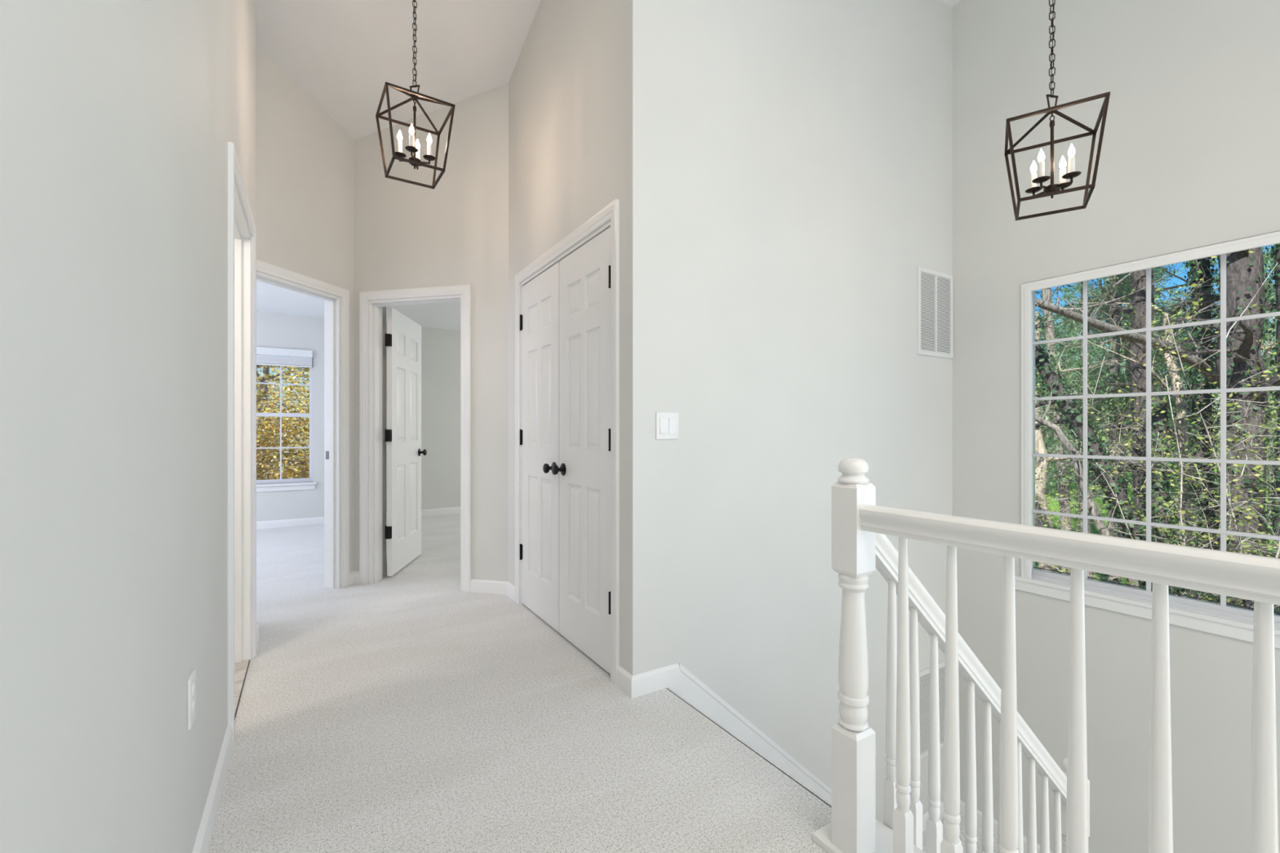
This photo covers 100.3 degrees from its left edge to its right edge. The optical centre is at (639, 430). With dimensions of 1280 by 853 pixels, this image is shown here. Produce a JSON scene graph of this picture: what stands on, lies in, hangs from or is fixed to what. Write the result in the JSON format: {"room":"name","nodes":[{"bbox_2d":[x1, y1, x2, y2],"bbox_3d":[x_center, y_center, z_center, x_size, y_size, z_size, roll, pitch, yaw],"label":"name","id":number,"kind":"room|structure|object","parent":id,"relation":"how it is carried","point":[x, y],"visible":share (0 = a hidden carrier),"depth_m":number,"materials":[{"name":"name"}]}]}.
{"room":"upstairs hallway landing","nodes":[
{"label":"upstairs hallway landing","id":0,"kind":"room"},
{"bbox_2d":[0,0,255,852],"bbox_3d":[-0.582,-0.816,0.375,0.115,3.871,5.650,0,0,-32],"label":"wall","id":1,"kind":"structure","parent":0,"point":[118,118],"depth_m":0.76,"materials":[{"name":"paint"}]},
{"bbox_2d":[187,668,195,729],"bbox_3d":[-1.061,0.634,1.266,0.008,0.116,0.072,0,0,-32],"label":"wall outlet","id":2,"kind":"object","parent":1,"relation":"attached to","point":[192,679],"visible":1,"depth_m":1.25,"materials":[{"name":"white plastic"}]},
{"bbox_2d":[191,682,195,697],"bbox_3d":[-1.061,0.615,1.266,0.008,0.033,0.033,0,0,-32],"label":"socket","id":3,"kind":"object","parent":2,"relation":"attached to","point":[193,684],"depth_m":1.26,"materials":[{"name":"white plastic"}]},
{"bbox_2d":[191,698,195,714],"bbox_3d":[-1.061,0.653,1.266,0.008,0.033,0.033,0,0,-32],"label":"socket","id":4,"kind":"object","parent":2,"relation":"attached to","point":[193,700],"depth_m":1.26,"materials":[{"name":"white plastic"}]},
{"bbox_2d":[191,724,232,852],"bbox_3d":[-0.230,1.058,-0.070,0.014,0.085,4.524,0,0,-32],"label":"baseboard","id":5,"kind":"structure","parent":1,"relation":"attached to","point":[202,844],"depth_m":1.51,"materials":[{"name":"paint"}]},
{"bbox_2d":[227,141,256,747],"bbox_3d":[-1.716,0.050,2.208,0.150,2.100,0.921,0,0,-32],"label":"trim","id":6,"kind":"structure","parent":1,"relation":"attached to","point":[242,245],"depth_m":2.53,"materials":[{"name":"paint"}]},
{"bbox_2d":[234,659,249,720],"bbox_3d":[-1.669,1.099,2.236,0.004,0.006,0.760,0,0,-32],"label":"trim","id":7,"kind":"structure","parent":1,"relation":"attached to","point":[249,660],"depth_m":2.25,"materials":[{"name":"grey"}]},
{"bbox_2d":[255,45,354,587],"bbox_3d":[-2.234,-0.622,3.452,0.120,3.484,1.156,0,0,13],"label":"wall","id":8,"kind":"structure","parent":0,"point":[304,160],"depth_m":3.46,"materials":[{"name":"paint"}]},
{"bbox_2d":[256,259,349,588],"bbox_3d":[-2.249,0.050,3.387,0.155,2.100,0.906,0,0,13],"label":"trim","id":9,"kind":"structure","parent":8,"relation":"attached to","point":[331,303],"depth_m":3.74,"materials":[{"name":"paint"}]},
{"bbox_2d":[349,570,359,585],"bbox_3d":[-2.051,1.058,3.837,0.060,0.085,0.069,0,0,13],"label":"baseboard","id":10,"kind":"structure","parent":8,"relation":"attached to","point":[353,575],"depth_m":3.85,"materials":[{"name":"paint"}]},
{"bbox_2d":[256,311,460,521],"bbox_3d":[-3.305,-0.140,6.674,8.000,2.520,0.150,0,0,-32],"label":"wall","id":11,"kind":"structure","parent":0,"point":[440,348],"depth_m":6.90,"materials":[{"name":"paint"}]},
{"bbox_2d":[256,357,316,492],"bbox_3d":[-4.120,-0.124,6.114,0.715,1.612,0.145,0,0,-32],"label":"window","id":12,"kind":"structure","parent":11,"relation":"in","point":[265,485],"depth_m":6.16,"materials":[{"name":"white plastic"}]},
{"bbox_2d":[256,346,312,368],"bbox_3d":[-4.099,-0.839,6.095,0.626,0.198,0.056,0,0,-32],"label":"window blind","id":13,"kind":"object","parent":12,"relation":"attached to","point":[266,358],"visible":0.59,"depth_m":6.09,"materials":[{"name":"white"}]},
{"bbox_2d":[256,516,324,529],"bbox_3d":[-5.014,1.058,5.521,3.480,0.085,0.014,0,0,-32],"label":"baseboard","id":14,"kind":"structure","parent":11,"relation":"attached to","point":[320,520],"depth_m":6.13,"materials":[{"name":"paint"}]},
{"bbox_2d":[386,506,460,573],"bbox_3d":[-0.959,1.058,6.379,4.080,0.085,2.820,0,0,-32],"label":"baseboard","id":15,"kind":"structure","parent":11,"relation":"attached to","point":[453,510],"depth_m":6.99,"materials":[{"name":"paint"}]},
{"bbox_2d":[256,280,460,330],"bbox_3d":[-2.298,-1.380,5.046,8.000,0.080,3.960,0,0,-32],"label":"ceiling","id":16,"kind":"structure","parent":0,"point":[269,298],"depth_m":5.83,"materials":[{"name":"paint"}]},
{"bbox_2d":[382,306,386,575],"bbox_3d":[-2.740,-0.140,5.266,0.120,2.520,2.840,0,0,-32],"label":"door jamb","id":17,"kind":"structure","parent":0,"point":[384,308],"depth_m":4.08,"materials":[{"name":"paint"}]},
{"bbox_2d":[385,306,426,576],"bbox_3d":[-1.904,0.080,4.333,0.159,2.005,0.765,0,0,-6],"label":"door","id":18,"kind":"structure","parent":17,"relation":"in","point":[403,335],"depth_m":4.24,"materials":[{"name":"paint"}]},
{"bbox_2d":[354,83,508,583],"bbox_3d":[-1.430,-0.647,3.788,1.290,3.533,0.120,0,0,13],"label":"wall","id":19,"kind":"structure","parent":0,"point":[406,235],"depth_m":3.67,"materials":[{"name":"paint"}]},
{"bbox_2d":[359,284,471,591],"bbox_3d":[-1.573,0.050,3.821,0.886,2.100,0.155,0,0,13],"label":"trim","id":20,"kind":"structure","parent":19,"relation":"attached to","point":[375,306],"depth_m":3.84,"materials":[{"name":"paint"}]},
{"bbox_2d":[470,578,515,601],"bbox_3d":[-0.957,1.058,3.583,0.430,0.085,0.097,0,0,30],"label":"baseboard","id":21,"kind":"structure","parent":19,"relation":"attached to","point":[495,587],"depth_m":3.61,"materials":[{"name":"paint"}]},
{"bbox_2d":[208,513,831,852],"bbox_3d":[-0.759,1.227,2.558,8.000,0.266,9.850,0,0,-32],"label":"floor","id":22,"kind":"structure","parent":0,"point":[409,710],"depth_m":1.89,"materials":[{"name":"carpet"}]},
{"bbox_2d":[812,457,1279,852],"bbox_3d":[1.385,0.705,0.138,0.204,1.271,3.178,0,0,-32],"label":"landing railing","id":23,"kind":"object","parent":22,"relation":"on","point":[854,827],"visible":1,"depth_m":1.07,"materials":[{"name":"paint"}]},
{"bbox_2d":[508,0,618,586],"bbox_3d":[-0.445,-0.839,2.996,0.115,3.919,1.525,0,0,-32],"label":"wall","id":24,"kind":"structure","parent":0,"point":[563,84],"depth_m":2.88,"materials":[{"name":"paint"}]},
{"bbox_2d":[520,262,559,632],"bbox_3d":[-0.608,0.088,3.131,0.097,2.000,0.598,0,0,-32],"label":"door","id":25,"kind":"structure","parent":24,"relation":"in","point":[540,318],"depth_m":3.12,"materials":[{"name":"paint"}]},
{"bbox_2d":[515,199,619,685],"bbox_3d":[-0.399,0.050,2.905,0.132,2.100,1.335,0,0,-32],"label":"trim","id":26,"kind":"structure","parent":24,"relation":"attached to","point":[611,212],"depth_m":2.42,"materials":[{"name":"paint"}]},
{"bbox_2d":[551,226,610,674],"bbox_3d":[-0.289,0.088,2.617,0.097,2.000,0.598,0,0,-32],"label":"door","id":27,"kind":"structure","parent":24,"relation":"in","point":[584,469],"depth_m":2.62,"materials":[{"name":"paint"}]},
{"bbox_2d":[255,0,959,139],"bbox_3d":[0.539,-2.645,1.980,5.400,1.498,7.600,0,0,-32],"label":"ceiling","id":28,"kind":"structure","parent":0,"point":[342,54],"depth_m":3.26,"materials":[{"name":"paint"}]},
{"bbox_2d":[375,0,455,189],"bbox_3d":[-1.132,-1.915,2.686,0.314,1.251,0.315,0,0,-34],"label":"pendant lantern","id":29,"kind":"object","parent":28,"relation":"hanging from","point":[414,144],"visible":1,"depth_m":2.68,"materials":[{"name":"black metal"}]},
{"bbox_2d":[1004,0,1110,220],"bbox_3d":[1.677,-1.984,2.174,0.315,2.128,0.314,0,0,33],"label":"pendant lantern","id":30,"kind":"object","parent":28,"relation":"hanging from","point":[1051,189],"visible":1,"depth_m":2.17,"materials":[{"name":"black metal"}]},
{"bbox_2d":[618,0,952,823],"bbox_3d":[1.036,0.510,2.945,2.580,6.680,0.120,0,0,-32],"label":"wall","id":31,"kind":"structure","parent":0,"point":[785,166],"depth_m":2.67,"materials":[{"name":"paint"}]},
{"bbox_2d":[655,412,678,439],"bbox_3d":[0.119,-0.022,2.301,0.116,0.116,0.011,0,0,-32],"label":"light switch","id":32,"kind":"object","parent":31,"relation":"attached to","point":[666,423],"visible":1,"depth_m":2.30,"materials":[{"name":"white plastic"}]},
{"bbox_2d":[616,662,831,804],"bbox_3d":[0.682,1.794,2.716,1.767,1.559,0.132,0,0,-32],"label":"baseboard","id":33,"kind":"structure","parent":31,"relation":"attached to","point":[691,689],"depth_m":2.43,"materials":[{"name":"paint"}]},
{"bbox_2d":[919,661,945,759],"bbox_3d":[1.863,1.755,3.380,0.395,0.540,0.012,0,0,-32],"label":"air vent","id":34,"kind":"object","parent":31,"relation":"in","point":[924,675],"visible":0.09,"depth_m":3.33,"materials":[{"name":"white metal"}]},
{"bbox_2d":[916,266,953,358],"bbox_3d":[1.874,-0.742,3.387,0.395,0.540,0.012,0,0,-32],"label":"air vent","id":35,"kind":"object","parent":31,"relation":"in","point":[935,289],"visible":1,"depth_m":3.38,"materials":[{"name":"white metal"}]},
{"bbox_2d":[922,800,1052,852],"bbox_3d":[2.279,2.432,2.468,0.688,0.085,2.000,0,0,-32],"label":"baseboard","id":36,"kind":"structure","parent":31,"relation":"attached to","point":[925,816],"depth_m":3.33,"materials":[{"name":"paint"}]},
{"bbox_2d":[922,814,1024,852],"bbox_3d":[2.159,2.594,2.394,0.970,0.240,2.000,0,0,-32],"label":"floor","id":37,"kind":"structure","parent":0,"point":[962,837],"depth_m":3.25,"materials":[{"name":"carpet"}]},
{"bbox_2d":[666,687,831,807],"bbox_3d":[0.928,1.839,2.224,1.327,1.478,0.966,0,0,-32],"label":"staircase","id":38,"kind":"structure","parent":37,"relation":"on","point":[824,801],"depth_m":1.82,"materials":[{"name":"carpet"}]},
{"bbox_2d":[875,533,1089,852],"bbox_3d":[1.159,1.345,1.759,1.344,2.258,0.077,0,0,-32],"label":"stair railing","id":39,"kind":"object","parent":38,"relation":"attached to","point":[923,609],"visible":0.52,"depth_m":1.58,"materials":[{"name":"paint"}]},
{"bbox_2d":[952,0,1279,852],"bbox_3d":[3.199,0.275,1.785,0.160,7.151,4.370,0,0,-32],"label":"wall","id":40,"kind":"structure","parent":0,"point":[1189,157],"depth_m":2.83,"materials":[{"name":"paint"}]},
{"bbox_2d":[1014,231,1279,648],"bbox_3d":[2.742,0.036,2.504,0.182,1.810,1.735,0,0,-32],"label":"window","id":41,"kind":"structure","parent":40,"relation":"attached to","point":[1222,619],"depth_m":2.73,"materials":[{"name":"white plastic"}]},
{"bbox_3d":[-2.175,-0.659,2.793,0.281,3.558,0.281,0,0,-32],"label":"wall","id":42,"kind":"structure","parent":0,"visible":0},
{"bbox_2d":[256,624,259,649],"bbox_3d":[-2.078,1.058,2.797,0.484,0.085,0.110,0,0,32],"label":"baseboard","id":43,"kind":"structure","parent":42,"relation":"attached to","point":[257,626],"depth_m":2.76,"materials":[{"name":"paint"}]},
{"label":"outside","id":44,"kind":"structure","parent":0,"visible":0},
{"bbox_2d":[264,458,1272,586],"bbox_3d":[10.740,5.500,30.161,230.000,0.200,200.000,0,0,-32],"label":"ground","id":45,"kind":"structure","parent":44,"point":[1094,530],"depth_m":39.43,"materials":[{"name":"green plant"}]},
{"bbox_2d":[256,354,309,479],"bbox_3d":[-8.270,1.799,11.606,10.495,12.768,9.665,0,0,43],"label":"tree","id":46,"kind":"object","parent":45,"relation":"on","point":[263,428],"visible":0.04,"depth_m":10.03,"materials":[{"name":"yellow plant"}]},
{"bbox_2d":[1039,321,1075,427],"bbox_3d":[25.038,-4.463,37.508,9.250,19.752,8.686,0,0,38],"label":"pine tree","id":47,"kind":"object","parent":45,"relation":"on","point":[1061,324],"visible":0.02,"depth_m":34.25,"materials":[{"name":"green plant"}]},
{"bbox_2d":[1037,319,1080,493],"bbox_3d":[34.218,-2.391,46.184,7.082,15.615,7.410,0,0,-41],"label":"pine tree","id":48,"kind":"object","parent":45,"relation":"on","point":[1044,433],"visible":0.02,"depth_m":44.88,"materials":[{"name":"bark"},{"name":"broad green leaves"}]},
{"bbox_2d":[1035,283,1106,489],"bbox_3d":[11.697,-3.945,19.754,8.765,18.715,8.230,0,0,-16],"label":"pine tree","id":49,"kind":"object","parent":45,"relation":"on","point":[1057,333],"visible":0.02,"depth_m":18.46,"materials":[{"name":"grey bark"},{"name":"broad green leaves"}]},
{"bbox_2d":[1041,320,1122,452],"bbox_3d":[44.099,-2.780,53.042,7.781,16.396,7.436,0,0,-28],"label":"pine tree","id":50,"kind":"object","parent":45,"relation":"on","point":[1103,321],"visible":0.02,"depth_m":52.41,"materials":[{"name":"green plant"}]},
{"bbox_2d":[1035,360,1161,588],"bbox_3d":[7.027,2.115,8.376,2.736,6.596,1.698,0,0,-32],"label":"leaning tree","id":51,"kind":"object","parent":45,"relation":"on","point":[1092,508],"visible":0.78,"depth_m":8.65,"materials":[{"name":"grey plant"}]},
{"bbox_2d":[1044,267,1154,589],"bbox_3d":[11.084,-4.104,11.593,7.602,19.054,5.493,0,0,-32],"label":"tree","id":52,"kind":"object","parent":45,"relation":"on","point":[1140,373],"visible":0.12,"depth_m":11.93,"materials":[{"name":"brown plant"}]},
{"bbox_2d":[1036,287,1166,575],"bbox_3d":[12.778,-2.881,16.640,6.791,16.588,4.894,0,0,10],"label":"tree","id":53,"kind":"object","parent":45,"relation":"on","point":[1050,332],"visible":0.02,"depth_m":15.91,"materials":[{"name":"grey bark"},{"name":"broad green leaves"}]},
{"bbox_2d":[1040,271,1162,496],"bbox_3d":[37.971,-4.381,44.224,8.614,19.587,9.173,0,0,31],"label":"pine tree","id":54,"kind":"object","parent":45,"relation":"on","point":[1064,289],"visible":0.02,"depth_m":44.77,"materials":[{"name":"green plant"}]},
{"bbox_2d":[1057,315,1155,451],"bbox_3d":[51.725,-4.439,59.066,9.535,19.719,9.077,0,0,-42],"label":"pine tree","id":55,"kind":"object","parent":45,"relation":"on","point":[1103,316],"visible":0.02,"depth_m":59.29,"materials":[{"name":"green plant"}]},
{"bbox_2d":[1035,308,1190,572],"bbox_3d":[10.692,-0.039,14.156,6.795,10.914,5.120,0,0,3],"label":"forked tree","id":56,"kind":"object","parent":45,"relation":"on","point":[1040,448],"visible":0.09,"depth_m":13.88,"materials":[{"name":"pale bark"},{"name":"broad green leaves"}]},
{"bbox_2d":[1099,573,1126,584],"bbox_3d":[11.994,4.287,12.472,2.430,2.541,2.800,0,0,35],"label":"shrub","id":57,"kind":"object","parent":45,"relation":"on","point":[1115,580],"visible":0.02,"depth_m":12.92,"materials":[{"name":"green plant"}]},
{"bbox_2d":[1035,275,1191,454],"bbox_3d":[32.376,-4.874,36.257,9.635,20.574,9.048,0,0,-26],"label":"pine tree","id":58,"kind":"object","parent":45,"relation":"on","point":[1078,291],"visible":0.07,"depth_m":37.04,"materials":[{"name":"grey bark"},{"name":"broad green leaves"}]},
{"bbox_2d":[1039,364,1191,595],"bbox_3d":[10.039,2.000,11.721,2.001,6.876,2.717,0,0,-15],"label":"tree","id":59,"kind":"object","parent":45,"relation":"on","point":[1156,421],"visible":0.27,"depth_m":10.96,"materials":[{"name":"green plant"}]},
{"bbox_2d":[1035,356,1202,574],"bbox_3d":[9.230,1.946,11.389,4.667,6.914,3.923,0,0,-37],"label":"bare sapling","id":60,"kind":"object","parent":45,"relation":"on","point":[1126,386],"visible":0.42,"depth_m":10.82,"materials":[{"name":"green plant"}]},
{"bbox_2d":[1035,312,1220,594],"bbox_3d":[7.732,0.085,9.699,4.897,10.689,3.575,0,0,25],"label":"leaning tree","id":61,"kind":"object","parent":45,"relation":"on","point":[1073,415],"visible":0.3,"depth_m":9.58,"materials":[{"name":"green plant"}]},
{"bbox_2d":[1059,262,1219,538],"bbox_3d":[24.286,-2.346,26.235,7.041,15.524,7.367,0,0,6],"label":"pine tree","id":62,"kind":"object","parent":45,"relation":"on","point":[1068,291],"visible":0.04,"depth_m":26.68,"materials":[{"name":"green plant"}]},
{"bbox_2d":[1100,294,1188,486],"bbox_3d":[46.760,-3.833,50.115,8.131,18.489,8.659,0,0,-7],"label":"pine tree","id":63,"kind":"object","parent":45,"relation":"on","point":[1173,295],"visible":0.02,"depth_m":49.92,"materials":[{"name":"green plant"}]},
{"bbox_2d":[1035,264,1267,579],"bbox_3d":[13.280,-2.533,16.188,6.986,15.886,7.440,0,0,-30],"label":"pine tree","id":64,"kind":"object","parent":45,"relation":"on","point":[1102,404],"visible":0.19,"depth_m":14.90,"materials":[{"name":"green plant"}]},
{"bbox_2d":[1088,266,1219,584],"bbox_3d":[13.978,-5.127,14.852,4.716,21.057,6.113,0,0,32],"label":"tree","id":65,"kind":"object","parent":45,"relation":"on","point":[1113,308],"visible":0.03,"depth_m":14.90,"materials":[{"name":"grey plant"}]},
{"bbox_2d":[1035,373,1278,614],"bbox_3d":[9.831,2.242,10.349,4.230,6.327,5.002,0,0,9],"label":"bare sapling","id":66,"kind":"object","parent":45,"relation":"on","point":[1152,407],"visible":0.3,"depth_m":10.30,"materials":[{"name":"green plant"}]},
{"bbox_2d":[1035,262,1279,391],"bbox_3d":[8.428,-2.194,9.714,7.127,15.192,3.837,0,0,-32],"label":"tree","id":67,"kind":"object","parent":45,"relation":"on","point":[1068,313],"visible":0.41,"depth_m":9.41,"materials":[{"name":"grey plant"}]},
{"bbox_2d":[1035,397,1279,604],"bbox_3d":[8.460,2.398,9.000,4.768,6.012,5.494,0,0,-32],"label":"bare sapling","id":68,"kind":"object","parent":45,"relation":"on","point":[1114,404],"visible":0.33,"depth_m":9.30,"materials":[{"name":"green plant"}]},
{"bbox_2d":[1098,255,1220,601],"bbox_3d":[11.294,-3.285,10.572,4.208,17.444,6.321,0,0,18],"label":"tree","id":69,"kind":"object","parent":45,"relation":"on","point":[1197,334],"visible":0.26,"depth_m":10.91,"materials":[{"name":"green plant"}]},
{"bbox_2d":[1044,264,1275,596],"bbox_3d":[11.993,0.548,12.620,6.704,9.727,4.492,0,0,-3],"label":"forked tree","id":70,"kind":"object","parent":45,"relation":"on","point":[1172,373],"visible":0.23,"depth_m":11.94,"materials":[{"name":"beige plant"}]},
{"bbox_2d":[1110,576,1213,601],"bbox_3d":[11.660,4.060,11.449,2.239,2.878,2.338,0,0,-32],"label":"shrub","id":71,"kind":"object","parent":45,"relation":"on","point":[1208,596],"visible":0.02,"depth_m":10.71,"materials":[{"name":"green plant"}]},
{"bbox_2d":[1066,256,1277,414],"bbox_3d":[14.245,-4.431,13.327,5.934,19.689,7.932,0,0,-7],"label":"tree","id":72,"kind":"object","parent":45,"relation":"on","point":[1163,268],"visible":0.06,"depth_m":14.29,"materials":[{"name":"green plant"}]},
{"bbox_2d":[1065,243,1279,609],"bbox_3d":[7.981,1.078,7.021,3.732,8.649,4.387,0,0,31],"label":"tree","id":73,"kind":"object","parent":45,"relation":"on","point":[1195,303],"visible":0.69,"depth_m":7.22,"materials":[{"name":"green plant"}]},
{"bbox_2d":[1074,245,1279,609],"bbox_3d":[9.585,-3.088,9.718,6.145,17.093,5.456,0,0,-32],"label":"tree","id":74,"kind":"object","parent":45,"relation":"on","point":[1238,295],"visible":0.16,"depth_m":9.27,"materials":[{"name":"green plant"}]},
{"bbox_2d":[1088,247,1277,546],"bbox_3d":[20.463,-2.180,19.487,6.676,15.180,7.109,0,0,26],"label":"pine tree","id":75,"kind":"object","parent":45,"relation":"on","point":[1266,270],"visible":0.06,"depth_m":19.51,"materials":[{"name":"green plant"}]},
{"bbox_2d":[1151,532,1226,604],"bbox_3d":[11.105,3.781,10.814,2.663,3.372,2.196,0,0,-32],"label":"shrub","id":76,"kind":"object","parent":45,"relation":"on","point":[1174,588],"visible":0.02,"depth_m":10.55,"materials":[{"name":"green plant"}]},
{"bbox_2d":[1103,337,1279,614],"bbox_3d":[8.604,1.973,7.297,3.738,6.862,4.316,0,0,44],"label":"bare sapling","id":77,"kind":"object","parent":45,"relation":"on","point":[1180,512],"visible":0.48,"depth_m":7.39,"materials":[{"name":"green plant"}]},
{"bbox_2d":[1104,243,1279,614],"bbox_3d":[11.244,-2.637,8.783,4.632,16.157,5.977,0,0,-34],"label":"tree","id":78,"kind":"object","parent":45,"relation":"on","point":[1277,253],"visible":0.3,"depth_m":9.09,"materials":[{"name":"green plant"}]},
{"bbox_2d":[1140,582,1244,608],"bbox_3d":[10.368,3.856,9.266,2.642,3.105,2.439,0,0,-32],"label":"shrub","id":79,"kind":"object","parent":45,"relation":"on","point":[1219,597],"visible":0.02,"depth_m":9.17,"materials":[{"name":"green plant"}]},
{"bbox_2d":[1110,293,1279,608],"bbox_3d":[9.030,1.589,7.723,5.406,7.625,4.240,0,0,-32],"label":"bare sapling","id":80,"kind":"object","parent":45,"relation":"on","point":[1234,438],"visible":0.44,"depth_m":7.99,"materials":[{"name":"green plant"}]},
{"bbox_2d":[1111,364,1279,602],"bbox_3d":[11.050,1.876,8.783,4.300,7.051,5.674,0,0,25],"label":"bare sapling","id":81,"kind":"object","parent":45,"relation":"on","point":[1269,371],"visible":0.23,"depth_m":8.65,"materials":[{"name":"green plant"}]},
{"bbox_2d":[1160,244,1277,477],"bbox_3d":[32.660,-2.533,28.722,7.545,15.900,7.211,0,0,6],"label":"pine tree","id":82,"kind":"object","parent":45,"relation":"on","point":[1216,263],"visible":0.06,"depth_m":28.68,"materials":[{"name":"green plant"}]},
{"bbox_2d":[1184,271,1275,524],"bbox_3d":[36.083,-3.034,31.713,7.320,16.877,6.594,0,0,38],"label":"bare tree","id":83,"kind":"object","parent":45,"relation":"on","point":[1269,479],"visible":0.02,"depth_m":30.62,"materials":[{"name":"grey plant"}]},
{"bbox_2d":[1186,302,1277,468],"bbox_3d":[47.118,-2.651,41.510,7.658,16.137,7.319,0,0,19],"label":"pine tree","id":84,"kind":"object","parent":45,"relation":"on","point":[1275,302],"visible":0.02,"depth_m":41.56,"materials":[{"name":"green plant"}]},
{"bbox_2d":[1217,595,1279,614],"bbox_3d":[10.312,3.768,9.073,2.563,3.275,2.419,0,0,-32],"label":"shrub","id":85,"kind":"object","parent":45,"relation":"on","point":[1277,610],"visible":0.02,"depth_m":8.66,"materials":[{"name":"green plant"}]},
{"bbox_2d":[1270,316,1276,469],"bbox_3d":[62.198,-4.575,52.243,8.123,19.967,8.004,0,0,35],"label":"bare tree","id":86,"kind":"object","parent":45,"relation":"on","point":[1273,317],"visible":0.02,"depth_m":52.05,"materials":[{"name":"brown plant"}]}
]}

